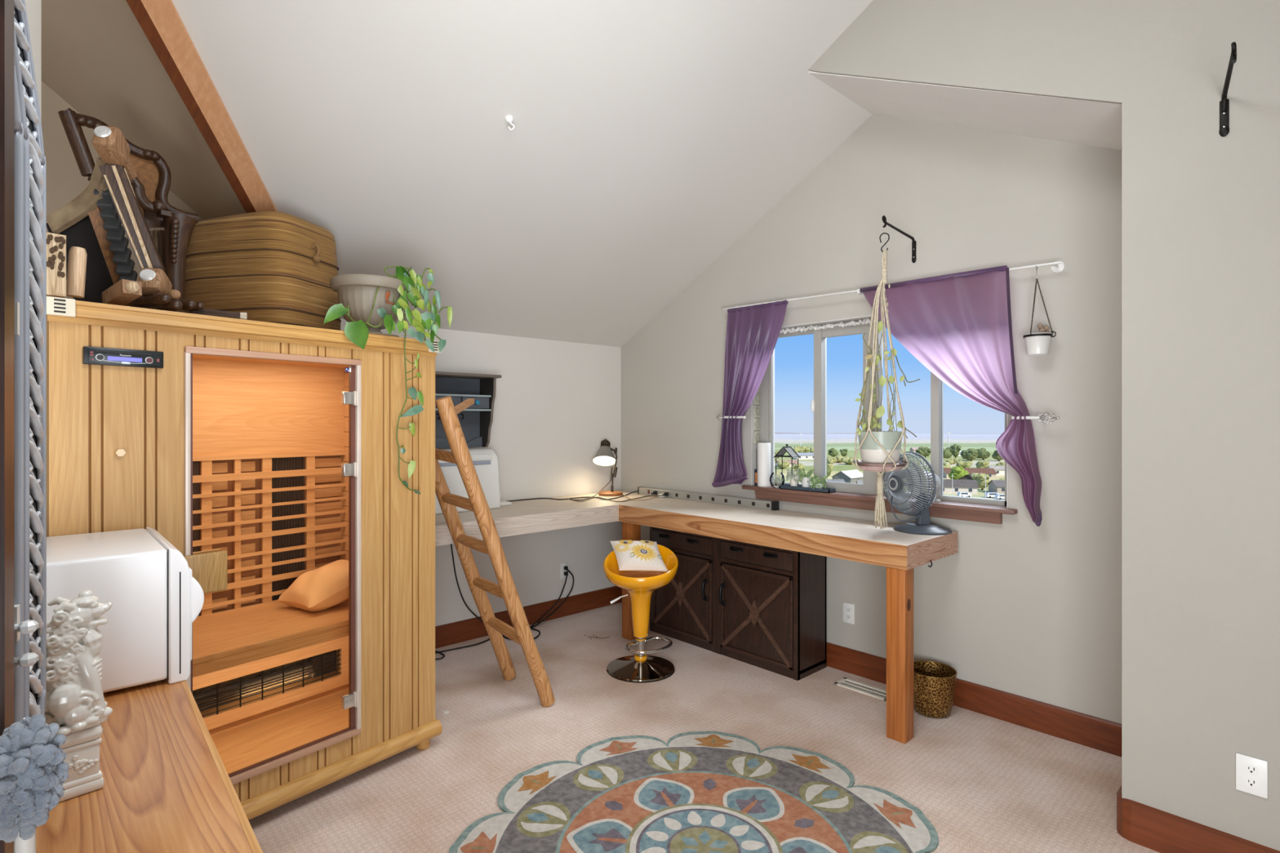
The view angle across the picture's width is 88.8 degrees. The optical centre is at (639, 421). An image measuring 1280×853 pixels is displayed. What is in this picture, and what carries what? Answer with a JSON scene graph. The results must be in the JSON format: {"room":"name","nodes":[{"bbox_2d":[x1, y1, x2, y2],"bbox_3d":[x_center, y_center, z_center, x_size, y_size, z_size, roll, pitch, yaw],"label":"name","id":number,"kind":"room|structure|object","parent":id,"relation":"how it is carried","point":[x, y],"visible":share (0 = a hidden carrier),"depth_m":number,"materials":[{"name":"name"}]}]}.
{"room":"home office","nodes":[
{"label":"home office","id":0,"kind":"room"},
{"bbox_2d":[25,0,41,122],"bbox_3d":[-0.922,-0.600,0.782,0.120,4.200,1.823,0,0,-37],"label":"wall","id":1,"kind":"structure","parent":0,"point":[33,7],"depth_m":1.49,"materials":[{"name":"paint"}]},
{"bbox_2d":[41,80,621,626],"bbox_3d":[-2.079,-0.768,3.731,5.420,4.537,0.100,0,0,-43],"label":"wall","id":2,"kind":"structure","parent":0,"point":[556,402],"depth_m":4.86,"materials":[{"name":"paint"}]},
{"bbox_2d":[435,371,502,448],"bbox_3d":[-1.273,-0.070,4.251,0.718,0.490,0.232,0,0,-43],"label":"wall shelf","id":3,"kind":"object","parent":2,"relation":"attached to","point":[476,420],"visible":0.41,"depth_m":4.43,"materials":[{"name":"black wood"}]},
{"bbox_2d":[435,586,620,648],"bbox_3d":[-1.583,1.429,4.110,3.862,0.141,0.018,0,0,-43],"label":"baseboard","id":4,"kind":"structure","parent":2,"relation":"attached to","point":[461,631],"depth_m":4.85,"materials":[{"name":"brown wood"}]},
{"bbox_2d":[560,562,568,578],"bbox_3d":[-0.582,1.150,5.043,0.076,0.120,0.009,0,0,-43],"label":"outlet","id":5,"kind":"object","parent":2,"relation":"attached to","point":[562,565],"visible":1,"depth_m":5.03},
{"bbox_2d":[41,0,872,346],"bbox_3d":[-0.560,-1.877,1.935,5.393,2.515,4.600,0,0,-43],"label":"ceiling","id":6,"kind":"structure","parent":0,"point":[648,137],"depth_m":3.09,"materials":[{"name":"paint"}]},
{"bbox_2d":[505,115,515,130],"bbox_3d":[-0.599,-1.372,3.005,0.036,0.067,0.046,0,0,-43],"label":"ceiling hook","id":7,"kind":"object","parent":6,"relation":"attached to","point":[508,119],"visible":1,"depth_m":3.00,"materials":[{"name":"white plastic"}]},
{"bbox_2d":[248,602,1159,852],"bbox_3d":[0.220,1.560,1.294,5.480,0.120,7.000,0,0,-43],"label":"floor","id":8,"kind":"structure","parent":0,"point":[984,784],"depth_m":2.98,"materials":[{"name":"carpet"}]},
{"bbox_2d":[35,678,262,852],"bbox_3d":[-1.191,1.100,1.296,0.613,0.801,1.680,0,0,-43],"label":"wooden tabletop","id":9,"kind":"object","parent":8,"relation":"on","point":[167,788],"visible":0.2,"depth_m":1.23,"materials":[{"name":"brown wood"}]},
{"bbox_2d":[0,0,46,852],"bbox_3d":[-0.887,-0.022,0.907,0.068,1.556,0.387,0,0,-32],"label":"mirror","id":10,"kind":"object","parent":9,"relation":"on","point":[23,174],"visible":0.82,"depth_m":0.95,"materials":[{"name":"silver metal"}]},
{"bbox_2d":[0,713,69,852],"bbox_3d":[-0.751,0.530,0.800,0.079,0.337,0.079,0,0,22],"label":"chenille duster","id":11,"kind":"object","parent":9,"relation":"on","point":[33,771],"visible":1,"depth_m":0.79,"materials":[{"name":"grey fabric"}]},
{"bbox_2d":[44,590,112,802],"bbox_3d":[-1.081,0.512,1.240,0.124,0.376,0.103,0,0,-39],"label":"statue","id":12,"kind":"object","parent":9,"relation":"on","point":[75,700],"visible":0.86,"depth_m":1.22,"materials":[{"name":"ceramic"}]},
{"bbox_2d":[46,526,204,693],"bbox_3d":[-1.533,0.518,1.811,0.472,0.363,0.499,0,0,-43],"label":"countertop appliance","id":13,"kind":"object","parent":9,"relation":"on","point":[152,589],"visible":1,"depth_m":1.71,"materials":[{"name":"white plastic"}]},
{"bbox_2d":[46,296,442,820],"bbox_3d":[-1.759,0.566,2.796,1.102,1.869,1.378,0,0,37],"label":"sauna","id":14,"kind":"object","parent":8,"relation":"on","point":[265,454],"visible":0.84,"depth_m":2.82,"materials":[{"name":"brown wood"}]},
{"bbox_2d":[46,231,66,297],"bbox_3d":[-1.770,-0.471,1.970,0.058,0.186,0.052,0,0,37],"label":"carved post","id":15,"kind":"object","parent":14,"relation":"on","point":[55,243],"visible":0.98,"depth_m":1.96,"materials":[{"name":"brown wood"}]},
{"bbox_2d":[46,296,75,317],"bbox_3d":[-1.724,-0.342,1.944,0.012,0.054,0.068,0,0,37],"label":"vent","id":16,"kind":"object","parent":14,"relation":"attached to","point":[58,306],"depth_m":1.94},
{"bbox_2d":[66,246,87,297],"bbox_3d":[-1.766,-0.468,2.047,0.051,0.155,0.045,0,0,-43],"label":"wooden peg","id":17,"kind":"object","parent":14,"relation":"on","point":[77,256],"visible":0.98,"depth_m":2.03,"materials":[{"name":"brown wood"}]},
{"bbox_2d":[101,279,142,306],"bbox_3d":[-1.703,-0.421,2.150,0.184,0.071,0.052,0,0,32],"label":"wood offcut","id":18,"kind":"object","parent":14,"relation":"on","point":[124,291],"visible":0.98,"depth_m":2.12,"materials":[{"name":"brown wood"}]},
{"bbox_2d":[46,107,199,302],"bbox_3d":[-1.815,-0.769,2.378,0.496,0.754,0.502,0,0,37],"label":"carved chair","id":19,"kind":"object","parent":14,"relation":"on","point":[131,190],"visible":0.99,"depth_m":2.30,"materials":[{"name":"brown wood"}]},
{"bbox_2d":[124,293,170,306],"bbox_3d":[-1.683,-0.411,2.217,0.236,0.042,0.042,0,0,20],"label":"finial","id":20,"kind":"object","parent":14,"relation":"on","point":[159,299],"visible":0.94,"depth_m":2.18,"materials":[{"name":"brown wood"}]},
{"bbox_2d":[129,299,182,311],"bbox_3d":[-1.667,-0.395,2.249,0.238,0.046,0.046,0,0,20],"label":"finial","id":21,"kind":"object","parent":14,"relation":"on","point":[174,305],"visible":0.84,"depth_m":2.21,"materials":[{"name":"brown wood"}]},
{"bbox_2d":[139,288,181,299],"bbox_3d":[-1.675,-0.433,2.254,0.236,0.040,0.040,0,0,20],"label":"finial","id":22,"kind":"object","parent":21,"relation":"on","point":[174,294],"visible":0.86,"depth_m":2.21,"materials":[{"name":"brown wood"}]},
{"bbox_2d":[180,299,196,311],"bbox_3d":[-1.652,-0.406,2.298,0.236,0.040,0.040,0,0,20],"label":"finial","id":23,"kind":"object","parent":14,"relation":"on","point":[188,304],"visible":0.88,"depth_m":2.25,"materials":[{"name":"brown wood"}]},
{"bbox_2d":[180,302,204,311],"bbox_3d":[-1.642,-0.407,2.326,0.233,0.032,0.032,0,0,20],"label":"finial","id":24,"kind":"object","parent":14,"relation":"on","point":[200,305],"visible":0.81,"depth_m":2.29,"materials":[{"name":"brown wood"}]},
{"bbox_2d":[188,308,247,319],"bbox_3d":[-1.516,-0.387,2.348,0.180,0.031,0.036,0,0,-24],"label":"bundle","id":25,"kind":"object","parent":14,"relation":"on","point":[203,311],"visible":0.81,"depth_m":2.34,"materials":[{"name":"brown wood"}]},
{"bbox_2d":[184,211,341,330],"bbox_3d":[-1.738,-0.631,3.001,0.646,0.548,0.440,0,0,13],"label":"basket","id":26,"kind":"object","parent":14,"relation":"on","point":[276,267],"visible":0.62,"depth_m":2.79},
{"bbox_2d":[192,649,341,716],"bbox_3d":[-1.746,1.208,2.968,0.009,0.135,0.800,0,0,37],"label":"grille","id":27,"kind":"object","parent":14,"relation":"attached to","point":[322,655],"depth_m":2.99,"materials":[{"name":"metal"}]},
{"bbox_2d":[275,560,348,612],"bbox_3d":[-1.479,0.775,3.107,0.401,0.206,0.266,0,0,-43],"label":"cushion","id":28,"kind":"object","parent":14,"relation":"on","point":[325,587],"visible":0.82,"depth_m":3.02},
{"bbox_2d":[323,266,452,494],"bbox_3d":[-1.114,-0.194,2.863,0.521,1.034,0.487,0,0,-2],"label":"planter","id":29,"kind":"object","parent":14,"relation":"on","point":[370,304],"visible":0.93,"depth_m":2.84,"materials":[{"name":"plastic"}]},
{"bbox_2d":[428,340,441,353],"bbox_3d":[-0.934,-0.342,2.978,0.012,0.054,0.068,0,0,37],"label":"vent","id":30,"kind":"object","parent":14,"relation":"attached to","point":[435,344],"depth_m":2.97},
{"bbox_2d":[435,395,555,706],"bbox_3d":[-0.843,0.688,3.446,0.691,1.625,0.539,0,0,-43],"label":"ladder","id":31,"kind":"object","parent":8,"relation":"on","point":[521,633],"visible":0.91,"depth_m":3.35,"materials":[{"name":"wood"}]},
{"bbox_2d":[435,574,567,653],"bbox_3d":[-0.934,1.338,4.588,0.062,0.320,1.151,0,0,43],"label":"cable","id":32,"kind":"object","parent":8,"relation":"on","point":[540,618],"visible":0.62,"depth_m":4.47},
{"bbox_2d":[502,569,573,639],"bbox_3d":[-0.760,1.317,4.783,0.283,0.362,0.681,0,0,21],"label":"cable","id":33,"kind":"object","parent":8,"relation":"on","point":[569,571],"visible":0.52,"depth_m":4.86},
{"bbox_2d":[603,544,678,683],"bbox_3d":[0.005,1.136,3.954,0.456,0.728,0.456,0,0,-43],"label":"bar stool","id":34,"kind":"object","parent":8,"relation":"on","point":[640,668],"visible":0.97,"depth_m":3.90,"materials":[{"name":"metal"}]},
{"bbox_2d":[609,540,668,571],"bbox_3d":[-0.010,0.822,4.009,0.386,0.156,0.216,0,0,6],"label":"cushion","id":35,"kind":"object","parent":34,"relation":"on","point":[631,555],"visible":0.99,"depth_m":3.96,"materials":[{"name":"fabric"}]},
{"bbox_2d":[448,731,938,852],"bbox_3d":[0.233,1.492,2.266,1.754,0.016,1.750,0,0,-43],"label":"rug","id":36,"kind":"object","parent":8,"relation":"on","point":[695,792],"visible":1,"depth_m":2.53,"materials":[{"name":"fabric"}]},
{"bbox_2d":[435,486,957,743],"bbox_3d":[-0.034,1.009,3.678,2.147,0.982,2.717,0,0,-43],"label":"desk","id":37,"kind":"object","parent":8,"relation":"on","point":[841,538],"depth_m":3.68,"materials":[{"name":"brown wood"}]},
{"bbox_2d":[435,448,511,515],"bbox_3d":[-1.162,0.379,4.280,0.710,0.392,0.260,0,0,-43],"label":"case","id":38,"kind":"object","parent":37,"relation":"on","point":[485,460],"visible":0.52,"depth_m":4.26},
{"bbox_2d":[450,543,504,635],"bbox_3d":[-1.109,1.040,4.483,0.443,0.911,0.039,0,0,-26],"label":"hanging cable","id":39,"kind":"object","parent":37,"relation":"hanging from","point":[465,604],"visible":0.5,"depth_m":4.41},
{"bbox_2d":[435,491,673,546],"bbox_3d":[-0.731,0.631,4.428,2.145,0.113,0.668,0,0,-43],"label":"countertop","id":40,"kind":"structure","parent":37,"relation":"on","point":[529,516],"depth_m":4.22,"materials":[{"name":"white wood"}]},
{"bbox_2d":[507,490,637,502],"bbox_3d":[-0.439,0.557,4.832,1.106,0.033,0.283,0,0,-26],"label":"cable","id":41,"kind":"object","parent":37,"relation":"on","point":[636,491],"visible":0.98,"depth_m":4.82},
{"bbox_2d":[592,439,622,496],"bbox_3d":[-0.249,0.357,5.107,0.224,0.436,0.210,0,0,-43],"label":"desk lamp","id":42,"kind":"object","parent":37,"relation":"on","point":[604,456],"visible":0.99,"depth_m":5.10,"materials":[{"name":"black metal"}]},
{"bbox_2d":[568,480,664,502],"bbox_3d":[-0.203,0.517,4.879,0.626,0.112,0.481,0,0,-43],"label":"cable","id":43,"kind":"object","parent":37,"relation":"on","point":[588,498],"visible":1,"depth_m":4.83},
{"bbox_2d":[618,498,957,570],"bbox_3d":[0.759,0.631,3.967,0.585,0.113,2.034,0,0,-43],"label":"countertop","id":44,"kind":"structure","parent":37,"relation":"on","point":[841,538],"depth_m":3.59,"materials":[{"name":"brown wood"}]},
{"bbox_2d":[883,451,951,535],"bbox_3d":[1.459,0.367,3.455,0.312,0.416,0.342,0,0,-43],"label":"desk fan","id":45,"kind":"object","parent":37,"relation":"on","point":[919,482],"visible":0.91,"depth_m":3.38,"materials":[{"name":"silver metal"}]},
{"bbox_2d":[883,452,937,515],"bbox_3d":[1.402,0.327,3.434,0.170,0.330,0.330,0,0,-22],"label":"grille","id":46,"kind":"object","parent":45,"relation":"attached to","point":[921,483],"depth_m":3.37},
{"bbox_2d":[890,494,930,521],"bbox_3d":[1.429,0.444,3.397,0.260,0.135,0.102,0,0,-12],"label":"cable","id":47,"kind":"object","parent":45,"relation":"attached to","point":[921,514],"visible":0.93,"depth_m":3.35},
{"bbox_2d":[649,526,826,680],"bbox_3d":[0.586,1.111,4.322,0.357,0.777,1.258,0,0,-43],"label":"sideboard","id":48,"kind":"object","parent":8,"relation":"on","point":[764,607],"visible":0.91,"depth_m":4.06,"materials":[{"name":"brown wood"}]},
{"bbox_2d":[833,677,886,701],"bbox_3d":[1.258,1.496,3.653,0.120,0.008,0.320,0,0,-43],"label":"floor vent","id":49,"kind":"object","parent":8,"relation":"in","point":[863,688],"visible":0.74,"depth_m":3.66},
{"bbox_2d":[913,660,957,718],"bbox_3d":[1.508,1.387,3.376,0.238,0.218,0.238,0,0,-43],"label":"basket","id":50,"kind":"object","parent":8,"relation":"on","point":[934,682],"visible":0.84,"depth_m":3.30,"materials":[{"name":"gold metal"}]},
{"bbox_2d":[621,114,1121,724],"bbox_3d":[1.098,-0.185,4.186,0.140,3.370,3.750,0,0,-43],"label":"wall","id":51,"kind":"structure","parent":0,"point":[1023,608],"depth_m":3.39,"materials":[{"name":"paint"}]},
{"bbox_2d":[715,413,746,421],"bbox_3d":[0.649,-0.030,4.456,0.152,0.055,0.247,0,0,-43],"label":"holdback","id":52,"kind":"object","parent":51,"relation":"attached to","point":[724,417],"visible":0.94,"depth_m":4.42,"materials":[{"name":"metal"}]},
{"bbox_2d":[753,386,759,443],"bbox_3d":[0.801,-0.069,4.468,0.063,0.437,0.012,0,0,-43],"label":"tile strip","id":53,"kind":"object","parent":51,"relation":"attached to","point":[757,398],"visible":0.8,"depth_m":4.46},
{"bbox_2d":[842,602,854,624],"bbox_3d":[1.250,1.148,3.913,0.009,0.120,0.076,0,0,-43],"label":"outlet","id":54,"kind":"object","parent":51,"relation":"attached to","point":[848,609],"visible":1,"depth_m":3.91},
{"bbox_2d":[620,587,1121,757],"bbox_3d":[1.040,1.429,4.132,0.018,0.141,3.550,0,0,-43],"label":"baseboard","id":55,"kind":"structure","parent":51,"relation":"attached to","point":[1088,731],"depth_m":3.23,"materials":[{"name":"brown wood"}]},
{"bbox_2d":[742,314,1017,524],"bbox_3d":[1.333,-0.054,3.889,0.190,1.139,1.685,0,0,-43],"label":"window","id":56,"kind":"structure","parent":51,"relation":"attached to","point":[846,495],"depth_m":3.98,"materials":[{"name":"plastic"}]},
{"bbox_2d":[754,469,757,485],"bbox_3d":[0.814,0.380,4.452,0.066,0.110,0.034,0,0,-43],"label":"tin","id":57,"kind":"object","parent":56,"relation":"on","point":[755,470],"visible":0.46,"depth_m":4.43,"materials":[{"name":"orange metal"}]},
{"bbox_2d":[757,441,770,486],"bbox_3d":[0.835,0.286,4.396,0.090,0.298,0.090,0,0,-43],"label":"pillar candle","id":58,"kind":"object","parent":56,"relation":"on","point":[763,448],"visible":1,"depth_m":4.36,"materials":[{"name":"white wax"}]},
{"bbox_2d":[768,472,785,488],"bbox_3d":[0.896,0.384,4.265,0.100,0.100,0.100,0,0,-43],"label":"glass terrarium","id":59,"kind":"object","parent":56,"relation":"on","point":[778,479],"visible":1,"depth_m":4.27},
{"bbox_2d":[772,474,782,483],"bbox_3d":[0.898,0.368,4.264,0.069,0.068,0.059,0,0,-43],"label":"air plant","id":60,"kind":"object","parent":59,"relation":"on","point":[777,480],"depth_m":4.25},
{"bbox_2d":[773,444,800,486],"bbox_3d":[0.964,0.292,4.286,0.088,0.291,0.152,0,0,-43],"label":"wire lantern","id":61,"kind":"object","parent":56,"relation":"on","point":[782,451],"visible":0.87,"depth_m":4.28,"materials":[{"name":"black metal"}]},
{"bbox_2d":[779,484,835,493],"bbox_3d":[1.052,0.423,4.118,0.070,0.024,0.360,0,0,-43],"label":"tray","id":62,"kind":"object","parent":56,"relation":"on","point":[785,486],"visible":1,"depth_m":4.08,"materials":[{"name":"plastic"}]},
{"bbox_2d":[786,468,801,486],"bbox_3d":[0.988,0.365,4.187,0.090,0.130,0.114,0,0,-43],"label":"succulent pot","id":63,"kind":"object","parent":62,"relation":"on","point":[793,477],"visible":0.92,"depth_m":4.17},
{"bbox_2d":[797,467,814,487],"bbox_3d":[1.047,0.361,4.127,0.096,0.137,0.098,0,0,-12],"label":"succulent pot","id":64,"kind":"object","parent":62,"relation":"on","point":[806,478],"visible":0.96,"depth_m":4.10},
{"bbox_2d":[810,474,826,489],"bbox_3d":[1.110,0.380,4.059,0.087,0.100,0.112,0,0,-43],"label":"succulent pot","id":65,"kind":"object","parent":62,"relation":"on","point":[816,482],"visible":0.98,"depth_m":4.04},
{"bbox_2d":[721,260,1065,310],"bbox_3d":[1.285,-0.758,3.804,0.108,0.097,2.061,0,0,-43],"label":"curtain rod","id":66,"kind":"object","parent":51,"relation":"attached to","point":[1058,266],"visible":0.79,"depth_m":3.18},
{"bbox_2d":[711,300,787,487],"bbox_3d":[0.715,-0.157,4.325,0.080,1.230,0.602,0,0,-43],"label":"curtain","id":67,"kind":"object","parent":66,"relation":"hanging from","point":[753,331],"visible":1,"depth_m":4.38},
{"bbox_2d":[859,265,1042,526],"bbox_3d":[1.582,-0.137,3.416,0.079,1.264,0.924,0,0,-40],"label":"curtain","id":68,"kind":"object","parent":66,"relation":"hanging from","point":[958,326],"visible":0.99,"depth_m":3.29,"materials":[{"name":"fabric"}]},
{"bbox_2d":[1022,265,1056,355],"bbox_3d":[1.885,-0.529,3.095,0.120,0.423,0.122,0,0,-1],"label":"hanging planter","id":69,"kind":"object","parent":66,"relation":"hanging from","point":[1037,343],"visible":1,"depth_m":3.06,"materials":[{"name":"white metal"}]},
{"bbox_2d":[1022,332,1052,355],"bbox_3d":[1.885,-0.366,3.094,0.120,0.099,0.120,0,0,-43],"label":"plant pot","id":70,"kind":"object","parent":69,"relation":"on","point":[1037,343],"depth_m":3.05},
{"bbox_2d":[1037,323,1049,332],"bbox_3d":[1.901,-0.431,3.080,0.047,0.062,0.051,0,0,-43],"label":"dried flower","id":71,"kind":"object","parent":69,"relation":"on","point":[1042,329],"depth_m":3.07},
{"bbox_2d":[881,215,915,262],"bbox_3d":[1.377,-0.964,3.462,0.026,0.167,0.439,0,0,42],"label":"wall bracket","id":72,"kind":"object","parent":51,"relation":"attached to","point":[883,218],"visible":1,"depth_m":3.55,"materials":[{"name":"black metal"}]},
{"bbox_2d":[852,248,908,528],"bbox_3d":[1.220,-0.163,3.318,0.253,1.423,0.252,0,0,-43],"label":"macrame hanger","id":73,"kind":"object","parent":72,"relation":"hanging from","point":[880,509],"visible":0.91,"depth_m":3.30,"materials":[{"name":"fabric"}]},
{"bbox_2d":[852,320,919,471],"bbox_3d":[1.228,-0.135,3.326,0.293,0.764,0.273,0,0,-43],"label":"potted plant","id":74,"kind":"object","parent":73,"relation":"hanging from","point":[873,456],"visible":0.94,"depth_m":3.27,"materials":[{"name":"plant"}]},
{"bbox_2d":[1011,412,1059,423],"bbox_3d":[1.897,-0.018,3.108,0.153,0.055,0.199,0,0,-43],"label":"holdback","id":75,"kind":"object","parent":51,"relation":"attached to","point":[1042,417],"visible":1,"depth_m":3.06,"materials":[{"name":"metal"}]},
{"bbox_2d":[808,71,1121,150],"bbox_3d":[1.583,-1.511,3.081,0.690,0.758,1.370,0,0,-43],"label":"ceiling","id":76,"kind":"structure","parent":0,"point":[1093,123],"depth_m":3.00,"materials":[{"name":"paint"}]},
{"bbox_2d":[808,0,1279,851],"bbox_3d":[2.413,-0.792,1.736,0.120,4.585,4.470,0,0,-43],"label":"wall","id":77,"kind":"structure","parent":0,"point":[1201,206],"depth_m":2.23,"materials":[{"name":"paint"}]},
{"bbox_2d":[1116,785,1279,852],"bbox_3d":[3.055,1.430,1.447,0.710,0.140,3.172,0,0,-43],"label":"baseboard","id":78,"kind":"structure","parent":77,"relation":"attached to","point":[1155,829],"depth_m":2.25,"materials":[{"name":"brown wood"}]},
{"bbox_2d":[1218,41,1236,136],"bbox_3d":[1.833,-1.027,2.028,0.025,0.167,0.342,0,0,37],"label":"wall bracket","id":79,"kind":"object","parent":77,"relation":"attached to","point":[1224,131],"visible":1,"depth_m":2.15,"materials":[{"name":"black metal"}]},
{"bbox_2d":[1235,753,1267,798],"bbox_3d":[1.977,1.145,2.112,0.009,0.120,0.076,0,0,-43],"label":"outlet","id":80,"kind":"object","parent":77,"relation":"attached to","point":[1251,773],"visible":1,"depth_m":2.11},
{"bbox_2d":[1244,777,1258,787],"bbox_3d":[1.975,1.166,2.110,0.003,0.027,0.034,0,0,-43],"label":"receptacle","id":81,"kind":"object","parent":80,"relation":"attached to","point":[1249,782],"depth_m":2.11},
{"bbox_2d":[1244,764,1258,774],"bbox_3d":[1.975,1.124,2.110,0.003,0.027,0.034,0,0,-43],"label":"receptacle","id":82,"kind":"object","parent":80,"relation":"attached to","point":[1249,769],"depth_m":2.11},
{"bbox_3d":[-1.720,-0.817,-0.571,0.100,4.635,6.900,0,0,-43],"label":"wall","id":83,"kind":"structure","parent":0,"visible":0},
{"bbox_2d":[125,0,277,213],"bbox_3d":[-1.441,-1.831,1.133,0.149,2.512,5.522,0,0,-10],"label":"ceiling beam","id":84,"kind":"structure","parent":83,"relation":"attached to","point":[160,20],"depth_m":2.44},
{"label":"outside","id":85,"kind":"structure","parent":0,"visible":0},
{"bbox_2d":[774,431,1002,434],"bbox_3d":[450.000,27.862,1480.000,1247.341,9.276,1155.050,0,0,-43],"label":"hills","id":86,"kind":"structure","parent":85,"point":[775,433],"depth_m":1479.95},
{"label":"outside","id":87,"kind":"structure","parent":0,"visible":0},
{"bbox_2d":[774,434,1004,500],"bbox_3d":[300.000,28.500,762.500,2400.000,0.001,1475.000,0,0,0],"label":"land","id":88,"kind":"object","parent":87,"point":[837,442],"depth_m":759.96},
{"bbox_2d":[777,460,789,469],"bbox_3d":[86.201,25.892,393.539,7.942,5.215,7.516,0,0,-43],"label":"tree","id":89,"kind":"object","parent":88,"relation":"on","point":[785,464],"visible":0.88,"depth_m":391.29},
{"bbox_2d":[776,460,799,466],"bbox_3d":[93.054,26.400,412.048,14.974,4.200,14.703,0,0,-43],"label":"house","id":90,"kind":"structure","parent":88,"relation":"on","point":[794,462],"depth_m":410.17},
{"bbox_2d":[792,462,804,470],"bbox_3d":[91.321,26.191,376.073,7.508,4.617,6.302,0,0,-43],"label":"tree","id":91,"kind":"object","parent":88,"relation":"on","point":[801,466],"visible":0.81,"depth_m":374.51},
{"bbox_2d":[794,453,813,459],"bbox_3d":[125.565,26.050,495.652,17.855,4.900,17.475,0,0,-43],"label":"house","id":92,"kind":"structure","parent":88,"relation":"on","point":[803,455],"depth_m":491.62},
{"bbox_2d":[827,448,838,457],"bbox_3d":[151.075,24.490,510.745,9.022,8.020,7.759,0,0,-43],"label":"tree","id":93,"kind":"object","parent":88,"relation":"on","point":[833,452],"visible":0.98,"depth_m":507.85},
{"bbox_2d":[831,469,862,483],"bbox_3d":[93.539,25.150,292.308,14.030,6.700,10.042,0,0,-43],"label":"house","id":94,"kind":"structure","parent":88,"relation":"on","point":[848,476],"depth_m":288.38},
{"bbox_2d":[840,456,855,465],"bbox_3d":[139.189,26.113,433.020,8.749,5.920,10.744,0,0,-43],"label":"tree","id":95,"kind":"object","parent":88,"relation":"on","point":[846,460],"visible":0.83,"depth_m":431.74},
{"bbox_2d":[918,446,930,457],"bbox_3d":[227.559,24.208,521.159,9.201,8.584,10.988,0,0,-43],"label":"tree","id":96,"kind":"object","parent":88,"relation":"on","point":[926,451],"visible":0.75,"depth_m":517.74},
{"bbox_2d":[942,448,951,458],"bbox_3d":[228.884,24.097,488.942,8.838,8.806,7.649,0,0,-43],"label":"tree","id":97,"kind":"object","parent":88,"relation":"on","point":[947,453],"visible":0.87,"depth_m":486.25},
{"bbox_2d":[949,444,960,457],"bbox_3d":[239.473,22.650,495.423,6.120,11.700,8.411,0,0,-43],"label":"tree","id":98,"kind":"object","parent":88,"relation":"on","point":[954,449],"visible":0.96,"depth_m":493.91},
{"bbox_2d":[948,466,968,479],"bbox_3d":[144.887,24.379,296.646,8.222,8.243,7.895,0,0,-43],"label":"tree","id":99,"kind":"object","parent":88,"relation":"on","point":[959,472],"visible":0.85,"depth_m":294.57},
{"bbox_2d":[942,479,978,494],"bbox_3d":[125.531,25.800,261.069,17.084,5.400,18.866,0,0,-43],"label":"house","id":100,"kind":"structure","parent":88,"relation":"on","point":[971,486],"depth_m":257.24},
{"bbox_2d":[955,460,972,467],"bbox_3d":[197.146,25.988,397.471,9.335,5.023,7.570,0,0,-43],"label":"tree","id":101,"kind":"object","parent":88,"relation":"on","point":[960,463],"visible":0.93,"depth_m":395.22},
{"bbox_2d":[956,492,971,497],"bbox_3d":[122.201,27.550,246.043,4.598,1.900,4.446,0,0,-43],"label":"van","id":102,"kind":"object","parent":88,"relation":"on","point":[959,494],"visible":0.8,"depth_m":245.16,"materials":[{"name":"white metal"}]},
{"bbox_2d":[960,448,977,461],"bbox_3d":[240.087,24.001,474.728,11.705,8.998,12.805,0,0,-43],"label":"tree","id":103,"kind":"object","parent":88,"relation":"on","point":[971,454],"visible":1,"depth_m":471.06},
{"bbox_2d":[958,473,979,488],"bbox_3d":[143.925,25.650,285.000,11.407,5.700,11.407,0,0,-43],"label":"house","id":104,"kind":"structure","parent":88,"relation":"on","point":[968,477],"depth_m":281.70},
{"bbox_2d":[942,467,997,478],"bbox_3d":[166.573,26.050,332.039,24.286,4.900,25.168,0,0,-43],"label":"house","id":105,"kind":"structure","parent":88,"relation":"on","point":[991,473],"depth_m":329.21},
{"bbox_2d":[971,472,989,490],"bbox_3d":[141.526,24.852,271.356,7.250,7.295,7.259,0,0,-43],"label":"tree","id":106,"kind":"object","parent":88,"relation":"on","point":[980,477],"visible":0.92,"depth_m":268.99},
{"bbox_2d":[975,460,989,467],"bbox_3d":[197.022,25.444,375.525,6.422,6.113,7.951,0,0,-43],"label":"tree","id":107,"kind":"object","parent":88,"relation":"on","point":[980,464],"visible":0.88,"depth_m":373.55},
{"bbox_2d":[977,449,990,460],"bbox_3d":[255.224,24.620,485.292,10.474,7.760,11.000,0,0,-43],"label":"tree","id":108,"kind":"object","parent":88,"relation":"on","point":[982,454],"visible":0.97,"depth_m":481.82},
{"bbox_2d":[984,492,998,497],"bbox_3d":[132.118,27.550,244.286,5.259,1.900,5.058,0,0,-43],"label":"van","id":109,"kind":"object","parent":88,"relation":"on","point":[988,495],"visible":0.57,"depth_m":243.37,"materials":[{"name":"white metal"}]},
{"bbox_2d":[986,465,1004,475],"bbox_3d":[192.521,26.050,348.980,14.521,4.900,14.993,0,0,-43],"label":"house","id":110,"kind":"structure","parent":88,"relation":"on","point":[1000,470],"depth_m":345.56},
{"bbox_2d":[986,480,1004,493],"bbox_3d":[145.763,25.950,261.069,13.366,5.100,13.453,0,0,-43],"label":"house","id":111,"kind":"structure","parent":88,"relation":"on","point":[994,486],"depth_m":259.51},
{"bbox_2d":[991,449,1003,461],"bbox_3d":[257.805,24.012,468.279,8.748,8.975,9.303,0,0,-43],"label":"tree","id":112,"kind":"object","parent":88,"relation":"on","point":[996,455],"visible":0.56,"depth_m":466.83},
{"bbox_2d":[995,493,1004,499],"bbox_3d":[132.934,27.550,239.161,4.892,1.900,4.718,0,0,-43],"label":"van","id":113,"kind":"object","parent":88,"relation":"on","point":[998,496],"visible":0.55,"depth_m":238.26,"materials":[{"name":"white metal"}]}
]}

